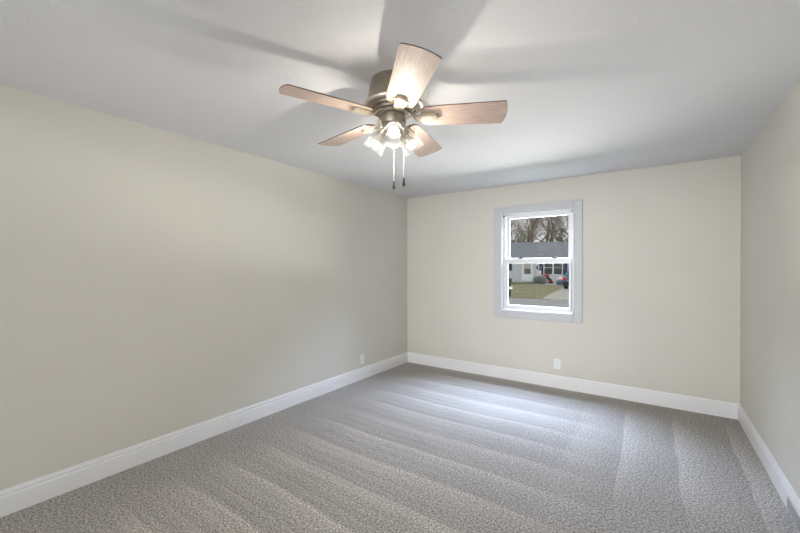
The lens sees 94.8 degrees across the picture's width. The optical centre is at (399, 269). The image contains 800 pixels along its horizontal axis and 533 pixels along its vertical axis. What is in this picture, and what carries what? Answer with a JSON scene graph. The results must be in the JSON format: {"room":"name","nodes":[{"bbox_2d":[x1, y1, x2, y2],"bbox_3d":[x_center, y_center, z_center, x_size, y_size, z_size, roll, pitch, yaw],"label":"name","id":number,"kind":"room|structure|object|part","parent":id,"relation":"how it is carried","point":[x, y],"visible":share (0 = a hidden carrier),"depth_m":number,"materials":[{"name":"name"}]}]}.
{"room":"empty bedroom","nodes":[
{"label":"empty bedroom","id":0,"kind":"room"},
{"bbox_2d":[0,84,406,490],"bbox_3d":[-1.491,0.167,3.301,0.140,2.440,5.713,0,0,35],"label":"wall","id":1,"kind":"structure","parent":0,"point":[155,282],"depth_m":2.73,"materials":[{"name":"beige paint"}]},
{"bbox_2d":[0,352,407,517],"bbox_3d":[-1.427,1.314,3.262,0.016,0.146,5.433,0,0,35],"label":"baseboard","id":2,"kind":"structure","parent":1,"relation":"attached to","point":[21,496],"depth_m":2.73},
{"bbox_2d":[360,354,363,364],"bbox_3d":[-0.476,1.130,4.642,0.011,0.120,0.074,0,0,35],"label":"wall outlet","id":3,"kind":"object","parent":1,"relation":"attached to","point":[362,355],"visible":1,"depth_m":4.64,"materials":[{"name":"white plastic"}]},
{"bbox_2d":[0,0,799,197],"bbox_3d":[0.083,-1.107,2.206,3.968,0.120,5.713,0,0,35],"label":"ceiling","id":4,"kind":"structure","parent":0,"point":[589,87],"depth_m":1.95,"materials":[{"name":"white paint"}]},
{"bbox_2d":[279,42,507,188],"bbox_3d":[-0.043,-0.752,2.074,1.177,0.590,1.183,0,0,35],"label":"ceiling fan","id":5,"kind":"object","parent":4,"relation":"hanging from","point":[394,94],"visible":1,"depth_m":1.95,"materials":[{"name":"brown wood"}]},
{"bbox_3d":[-0.367,-0.856,1.859,0.464,0.006,0.178,2,10,-29],"label":"blade","id":6,"kind":"part","parent":5,"relation":"part of","materials":[{"name":"brown wood"}]},
{"bbox_3d":[-0.316,-0.837,2.305,0.464,0.006,0.178,-2,10,43],"label":"blade","id":7,"kind":"part","parent":5,"relation":"part of","materials":[{"name":"brown wood"}]},
{"bbox_3d":[-0.122,-0.742,2.095,0.062,0.063,0.058,0,0,35],"label":"bulb","id":8,"kind":"part","parent":5,"relation":"part of","materials":[{"name":"white glass"}]},
{"bbox_3d":[-0.119,-0.848,2.124,0.072,0.045,0.047,-2,10,43],"label":"bracket arm","id":9,"kind":"part","parent":5,"relation":"part of","materials":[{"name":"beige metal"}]},
{"bbox_3d":[-0.094,-0.781,2.080,0.063,0.063,0.050,0,0,35],"label":"light arm","id":10,"kind":"part","parent":5,"relation":"part of","materials":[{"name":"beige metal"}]},
{"bbox_3d":[-0.034,-0.780,1.980,0.049,0.063,0.063,0,0,-3],"label":"light arm","id":11,"kind":"part","parent":5,"relation":"part of","materials":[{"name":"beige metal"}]},
{"bbox_3d":[-0.031,-0.741,1.945,0.056,0.063,0.060,0,0,35],"label":"bulb","id":12,"kind":"part","parent":5,"relation":"part of","materials":[{"name":"white glass"}]},
{"bbox_3d":[0.024,-0.781,2.081,0.053,0.063,0.063,0,0,35],"label":"light arm","id":13,"kind":"part","parent":5,"relation":"part of","materials":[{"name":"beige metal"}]},
{"bbox_3d":[0.054,-0.742,2.098,0.056,0.063,0.061,0,0,35],"label":"bulb","id":14,"kind":"part","parent":5,"relation":"part of","materials":[{"name":"white glass"}]},
{"bbox_3d":[0.041,-0.862,1.673,0.178,0.006,0.464,14,-5,-11],"label":"blade","id":15,"kind":"part","parent":5,"relation":"part of","materials":[{"name":"brown wood"}]},
{"bbox_3d":[0.079,-0.851,2.035,0.072,0.045,0.047,0,-15,7],"label":"bracket arm","id":16,"kind":"part","parent":5,"relation":"part of","materials":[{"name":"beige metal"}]},
{"bbox_3d":[0.124,-0.832,2.394,0.178,0.006,0.464,-15,-8,23],"label":"blade","id":17,"kind":"part","parent":5,"relation":"part of","materials":[{"name":"brown wood"}]},
{"bbox_3d":[0.345,-0.847,2.004,0.464,0.006,0.178,0,-15,7],"label":"blade","id":18,"kind":"part","parent":5,"relation":"part of","materials":[{"name":"brown wood"}]},
{"bbox_2d":[0,362,799,532],"bbox_3d":[0.083,1.452,2.219,3.968,0.120,5.713,0,0,35],"label":"floor","id":19,"kind":"structure","parent":0,"point":[408,447],"depth_m":2.52,"materials":[{"name":"carpet"}]},
{"bbox_2d":[524,215,567,241],"bbox_3d":[23.601,-6.737,55.122,12.611,16.509,9.610,0,0,-41],"label":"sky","id":20,"kind":"structure","parent":0,"point":[559,221],"depth_m":53.30,"materials":[{"name":"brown plant"}]},
{"bbox_2d":[407,155,740,403],"bbox_3d":[1.668,0.161,4.505,3.688,2.440,0.140,0,0,35],"label":"wall","id":21,"kind":"structure","parent":0,"point":[661,245],"depth_m":3.95,"materials":[{"name":"beige paint"}]},
{"bbox_2d":[494,199,581,323],"bbox_3d":[1.661,-0.093,4.481,1.027,1.396,0.144,0,0,35],"label":"window","id":22,"kind":"structure","parent":21,"relation":"in","point":[502,216],"depth_m":4.44,"materials":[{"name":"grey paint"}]},
{"bbox_3d":[1.670,0.176,4.473,0.786,0.626,0.030,0,0,35],"label":"sash","id":23,"kind":"part","parent":22,"relation":"part of","materials":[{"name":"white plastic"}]},
{"bbox_3d":[1.689,-0.386,4.501,0.770,0.567,0.030,0,0,35],"label":"sash","id":24,"kind":"part","parent":22,"relation":"part of","materials":[{"name":"white plastic"}]},
{"bbox_2d":[554,359,560,369],"bbox_3d":[1.838,1.104,4.300,0.074,0.120,0.011,0,0,35],"label":"wall outlet","id":25,"kind":"object","parent":21,"relation":"attached to","point":[557,362],"visible":1,"depth_m":4.29,"materials":[{"name":"white plastic"}]},
{"bbox_2d":[408,352,738,419],"bbox_3d":[1.623,1.308,4.446,3.688,0.146,0.016,0,0,35],"label":"baseboard","id":26,"kind":"structure","parent":21,"relation":"attached to","point":[658,398],"depth_m":4.09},
{"bbox_2d":[740,80,799,497],"bbox_3d":[1.658,0.178,1.124,0.140,2.440,5.713,0,0,35],"label":"wall","id":27,"kind":"structure","parent":0,"point":[770,165],"depth_m":2.46,"materials":[{"name":"beige paint"}]},
{"bbox_2d":[738,404,799,531],"bbox_3d":[1.593,1.325,1.174,0.016,0.146,5.433,0,0,35],"label":"baseboard","id":28,"kind":"structure","parent":27,"relation":"attached to","point":[779,480],"depth_m":2.47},
{"bbox_2d":[787,496,799,530],"bbox_3d":[2.155,1.348,2.004,0.004,0.072,0.305,0,0,35],"label":"air vent","id":29,"kind":"object","parent":27,"relation":"attached to","point":[796,518],"visible":1,"depth_m":2.03,"materials":[{"name":"grey metal"}]},
{"label":"outside","id":30,"kind":"structure","parent":0,"visible":0},
{"bbox_2d":[509,283,563,298],"bbox_3d":[26.380,1.486,61.095,120.000,0.300,89.500,0,0,35],"label":"lawn","id":31,"kind":"structure","parent":30,"point":[531,291],"depth_m":26.80,"materials":[{"name":"green plant"}]},
{"bbox_2d":[509,278,512,296],"bbox_3d":[6.304,1.015,21.073,0.270,1.058,0.520,0,0,27],"label":"mailbox","id":32,"kind":"object","parent":31,"relation":"on","point":[510,279],"visible":0.66,"depth_m":21.05,"materials":[{"name":"black metal"}]},
{"bbox_2d":[510,231,527,242],"bbox_3d":[15.443,-2.066,50.704,5.250,7.136,3.278,0,0,35],"label":"bush","id":33,"kind":"object","parent":31,"relation":"on","point":[513,240],"visible":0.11,"depth_m":50.16,"materials":[{"name":"green plant"}]},
{"bbox_2d":[510,218,536,242],"bbox_3d":[21.941,-4.921,69.087,8.776,12.642,7.658,0,0,-18],"label":"tree","id":34,"kind":"object","parent":31,"relation":"on","point":[523,218],"visible":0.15,"depth_m":68.98,"materials":[{"name":"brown plant"}]},
{"bbox_2d":[516,233,533,241],"bbox_3d":[17.419,-1.811,50.942,5.250,6.608,3.278,0,0,-40],"label":"bush","id":35,"kind":"object","parent":31,"relation":"on","point":[526,236],"visible":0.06,"depth_m":50.72,"materials":[{"name":"green plant"}]},
{"bbox_2d":[511,217,544,241],"bbox_3d":[22.446,-6.638,64.196,8.399,16.170,10.994,0,0,6],"label":"tree","id":36,"kind":"object","parent":31,"relation":"on","point":[518,226],"visible":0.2,"depth_m":62.42,"materials":[{"name":"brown plant"}]},
{"bbox_2d":[511,282,548,283],"bbox_3d":[11.126,1.423,39.697,9.600,0.050,2.200,0,0,13],"label":"mulch bed","id":37,"kind":"object","parent":31,"relation":"on","point":[511,282],"visible":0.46,"depth_m":38.20,"materials":[{"name":"brown soil"}]},
{"bbox_2d":[533,276,547,282],"bbox_3d":[14.608,1.031,38.221,1.656,0.852,0.788,0,0,13],"label":"shrub","id":38,"kind":"object","parent":37,"relation":"on","point":[537,279],"visible":0.98,"depth_m":38.10,"materials":[{"name":"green plant"}]},
{"bbox_2d":[509,242,568,282],"bbox_3d":[15.227,-0.934,43.867,17.300,4.720,10.300,0,0,13],"label":"house","id":39,"kind":"structure","parent":31,"relation":"on","point":[518,273],"depth_m":40.41,"materials":[{"name":"grey"}]},
{"bbox_3d":[13.925,0.150,40.248,1.140,2.270,0.050,0,0,13],"label":"door","id":40,"kind":"part","parent":39,"relation":"part of","materials":[{"name":"white"}]},
{"bbox_3d":[13.921,0.180,40.233,0.680,0.570,0.010,0,0,13],"label":"pane","id":41,"kind":"part","parent":39,"relation":"part of","materials":[{"name":"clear glass"}]},
{"bbox_2d":[524,264,530,268],"bbox_3d":[13.921,-0.440,40.230,0.680,0.670,0.010,0,0,13],"label":"blind","id":42,"kind":"object","parent":39,"relation":"hanging from","point":[526,266],"depth_m":40.23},
{"bbox_2d":[539,264,542,274],"bbox_3d":[15.337,-0.224,39.918,0.420,1.580,0.052,0,0,13],"label":"shutter","id":43,"kind":"object","parent":39,"relation":"hanging from","point":[540,265],"depth_m":39.90,"materials":[{"name":"blue paint"}]},
{"bbox_3d":[16.049,-0.223,39.766,0.845,1.440,0.015,0,0,13],"label":"pane","id":44,"kind":"part","parent":39,"relation":"part of","materials":[{"name":"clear glass"}]},
{"bbox_3d":[16.950,-0.222,39.557,0.845,1.440,0.015,0,0,13],"label":"pane","id":45,"kind":"part","parent":39,"relation":"part of","materials":[{"name":"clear glass"}]},
{"bbox_2d":[563,263,566,274],"bbox_3d":[17.675,-0.221,39.376,0.420,1.580,0.052,0,0,13],"label":"shutter","id":46,"kind":"object","parent":39,"relation":"hanging from","point":[564,264],"depth_m":39.36,"materials":[{"name":"blue paint"}]},
{"bbox_2d":[510,215,567,241],"bbox_3d":[20.907,-6.575,53.556,11.224,16.169,9.795,0,0,6],"label":"tree","id":47,"kind":"object","parent":31,"relation":"on","point":[549,221],"visible":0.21,"depth_m":53.85,"materials":[{"name":"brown plant"}]},
{"bbox_2d":[515,216,567,241],"bbox_3d":[20.706,-6.357,52.553,9.176,15.763,12.041,0,0,-5],"label":"tree","id":48,"kind":"object","parent":31,"relation":"on","point":[536,220],"visible":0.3,"depth_m":52.27,"materials":[{"name":"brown plant"}]},
{"bbox_2d":[543,274,552,283],"bbox_3d":[15.048,0.970,37.349,0.940,0.980,0.700,0,0,13],"label":"machine","id":49,"kind":"object","parent":31,"relation":"on","point":[550,281],"visible":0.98,"depth_m":37.21,"materials":[{"name":"red metal"}]},
{"bbox_2d":[538,216,565,241],"bbox_3d":[23.470,-6.671,57.736,8.831,16.296,10.008,0,0,5],"label":"tree","id":50,"kind":"object","parent":31,"relation":"on","point":[548,216],"visible":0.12,"depth_m":58.16,"materials":[{"name":"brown plant"}]},
{"bbox_2d":[543,226,567,241],"bbox_3d":[21.484,-2.188,49.679,3.278,7.401,5.250,0,0,-24],"label":"bush","id":51,"kind":"object","parent":31,"relation":"on","point":[563,230],"visible":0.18,"depth_m":49.44,"materials":[{"name":"green plant"}]},
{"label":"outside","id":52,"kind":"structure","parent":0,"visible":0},
{"bbox_2d":[544,286,568,300],"bbox_3d":[14.253,1.557,27.145,5.156,0.112,20.847,0,0,31],"label":"driveway","id":53,"kind":"structure","parent":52,"point":[562,294],"depth_m":21.80,"materials":[{"name":"concrete"}]},
{"bbox_2d":[562,270,568,288],"bbox_3d":[14.385,0.750,29.284,1.770,1.480,4.310,0,0,39],"label":"car","id":54,"kind":"object","parent":53,"relation":"on","point":[565,280],"visible":0.2,"depth_m":28.11,"materials":[{"name":"teal paint"}]},
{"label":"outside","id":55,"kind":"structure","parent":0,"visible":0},
{"bbox_2d":[509,298,568,307],"bbox_3d":[2.774,1.720,18.150,110.000,0.280,8.000,0,0,35],"label":"street","id":56,"kind":"structure","parent":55,"point":[513,301],"depth_m":17.75,"materials":[{"name":"grey asphalt"}]}
]}

